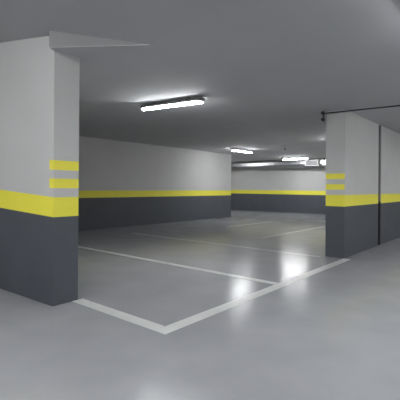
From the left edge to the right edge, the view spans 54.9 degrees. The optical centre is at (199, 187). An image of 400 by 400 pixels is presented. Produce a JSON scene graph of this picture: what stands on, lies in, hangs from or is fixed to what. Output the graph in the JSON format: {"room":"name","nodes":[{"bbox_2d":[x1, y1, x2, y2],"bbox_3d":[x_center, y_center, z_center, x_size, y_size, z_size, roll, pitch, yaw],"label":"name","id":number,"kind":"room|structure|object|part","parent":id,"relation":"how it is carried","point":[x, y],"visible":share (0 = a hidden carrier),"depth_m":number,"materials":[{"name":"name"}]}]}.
{"room":"parking garage","nodes":[
{"label":"parking garage","id":0,"kind":"room"},
{"bbox_2d":[0,36,79,305],"bbox_3d":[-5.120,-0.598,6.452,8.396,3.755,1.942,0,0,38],"label":"pillar","id":1,"kind":"structure","parent":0,"point":[39,84],"depth_m":4.34,"materials":[{"name":"white paint"}]},
{"bbox_2d":[49,31,149,49],"bbox_3d":[-1.050,-1.599,4.121,1.094,0.230,0.169,0,0,5],"label":"trim","id":2,"kind":"structure","parent":1,"relation":"attached to","point":[91,39],"depth_m":4.05,"materials":[{"name":"white paint"}]},
{"bbox_2d":[78,136,230,230],"bbox_3d":[-2.464,-0.099,12.760,0.320,2.798,11.580,0,0,40],"label":"wall","id":3,"kind":"structure","parent":0,"point":[122,183],"depth_m":13.26,"materials":[{"name":"white paint"}]},
{"bbox_2d":[0,210,399,399],"bbox_3d":[-0.008,1.059,10.500,26.000,0.882,35.000,0,0,0],"label":"floor","id":4,"kind":"structure","parent":0,"point":[333,333],"depth_m":3.69,"materials":[{"name":"concrete"}]},
{"bbox_2d":[72,299,163,329],"bbox_3d":[-0.888,1.292,3.974,1.345,0.003,0.140,0,0,40],"label":"parking line","id":5,"kind":"object","parent":4,"relation":"on","point":[127,317],"visible":1,"depth_m":3.91,"materials":[{"name":"white paint"}]},
{"bbox_2d":[78,246,276,284],"bbox_3d":[-1.504,1.287,7.363,6.645,0.003,0.120,0,0,40],"label":"parking line","id":6,"kind":"object","parent":4,"relation":"on","point":[157,261],"visible":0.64,"depth_m":6.24,"materials":[{"name":"white paint"}]},
{"bbox_2d":[132,233,320,256],"bbox_3d":[0.197,1.300,9.075,5.450,0.003,0.111,0,0,40],"label":"parking line","id":7,"kind":"object","parent":4,"relation":"on","point":[132,233],"visible":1,"depth_m":8.64,"materials":[{"name":"white paint"}]},
{"bbox_2d":[228,221,272,226],"bbox_3d":[1.837,1.313,13.854,0.120,0.003,3.000,0,0,40],"label":"parking line","id":8,"kind":"object","parent":4,"relation":"on","point":[269,221],"visible":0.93,"depth_m":13.65,"materials":[{"name":"white paint"}]},
{"bbox_2d":[154,258,350,333],"bbox_3d":[1.179,1.308,5.275,0.140,0.003,4.790,0,0,40],"label":"parking line","id":9,"kind":"object","parent":4,"relation":"on","point":[172,327],"visible":1,"depth_m":4.39,"materials":[{"name":"white paint"}]},
{"bbox_2d":[261,226,324,237],"bbox_3d":[2.964,1.322,11.635,0.121,0.003,4.150,0,0,40],"label":"parking line","id":10,"kind":"object","parent":4,"relation":"on","point":[321,226],"visible":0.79,"depth_m":11.28,"materials":[{"name":"white paint"}]},
{"bbox_2d":[0,0,399,162],"bbox_3d":[0.025,-3.198,10.500,26.000,3.441,35.000,0,0,0],"label":"ceiling","id":11,"kind":"structure","parent":0,"point":[266,72],"depth_m":4.63,"materials":[{"name":"paint"}]},
{"bbox_2d":[140,97,204,110],"bbox_3d":[-0.489,-1.423,6.529,1.270,0.118,0.122,0,0,32],"label":"ceiling light","id":12,"kind":"object","parent":11,"relation":"attached to","point":[188,101],"visible":1,"depth_m":6.45,"materials":[{"name":"grey plastic"}]},
{"bbox_2d":[231,148,251,152],"bbox_3d":[1.604,-1.406,14.655,0.122,0.118,1.270,0,0,40],"label":"ceiling light","id":13,"kind":"object","parent":11,"relation":"attached to","point":[232,149],"visible":1,"depth_m":14.51,"materials":[{"name":"grey plastic"}]},
{"bbox_2d":[231,159,325,169],"bbox_3d":[7.317,-1.205,17.731,18.600,0.430,0.425,0,0,40],"label":"ventilation duct","id":14,"kind":"object","parent":11,"relation":"hanging from","point":[288,163],"visible":0.39,"depth_m":20.38,"materials":[{"name":"metal"}]},
{"bbox_2d":[305,160,318,165],"bbox_3d":[5.483,-1.202,18.891,0.680,0.302,0.080,0,0,40],"label":"sign","id":15,"kind":"object","parent":14,"relation":"attached to","point":[307,162],"visible":1,"depth_m":18.87,"materials":[{"name":"plastic"}]},
{"bbox_2d":[283,157,307,159],"bbox_3d":[4.516,-1.383,18.281,1.270,0.118,0.122,0,0,40],"label":"ceiling light","id":16,"kind":"object","parent":11,"relation":"attached to","point":[288,158],"visible":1,"depth_m":18.25,"materials":[{"name":"white plastic"}]},
{"bbox_2d":[321,105,399,121],"bbox_3d":[5.083,-1.338,5.418,6.750,0.200,0.080,0,0,35],"label":"rail","id":17,"kind":"object","parent":11,"relation":"hanging from","point":[323,113],"visible":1,"depth_m":7.00,"materials":[{"name":"metal"}]},
{"bbox_3d":[5.083,-1.388,5.419,6.750,0.027,0.027,0,0,35],"label":"rod","id":18,"kind":"part","parent":17,"relation":"part of","materials":[{"name":"metal"}]},
{"bbox_2d":[231,167,325,213],"bbox_3d":[7.923,-0.016,18.154,19.200,2.798,0.400,0,0,40],"label":"wall","id":19,"kind":"structure","parent":0,"point":[290,190],"depth_m":20.91,"materials":[{"name":"white paint"}]},
{"bbox_2d":[325,109,399,257],"bbox_3d":[5.119,-0.038,10.332,0.360,2.798,7.990,0,0,40],"label":"wall","id":20,"kind":"structure","parent":0,"point":[352,140],"depth_m":7.75,"materials":[{"name":"white paint"}]},
{"bbox_2d":[378,125,380,244],"bbox_3d":[4.017,-0.057,9.018,0.352,2.778,0.216,0,0,40],"label":"pipe","id":21,"kind":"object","parent":20,"relation":"attached to","point":[379,161],"depth_m":8.96,"materials":[{"name":"black metal"}]}
]}

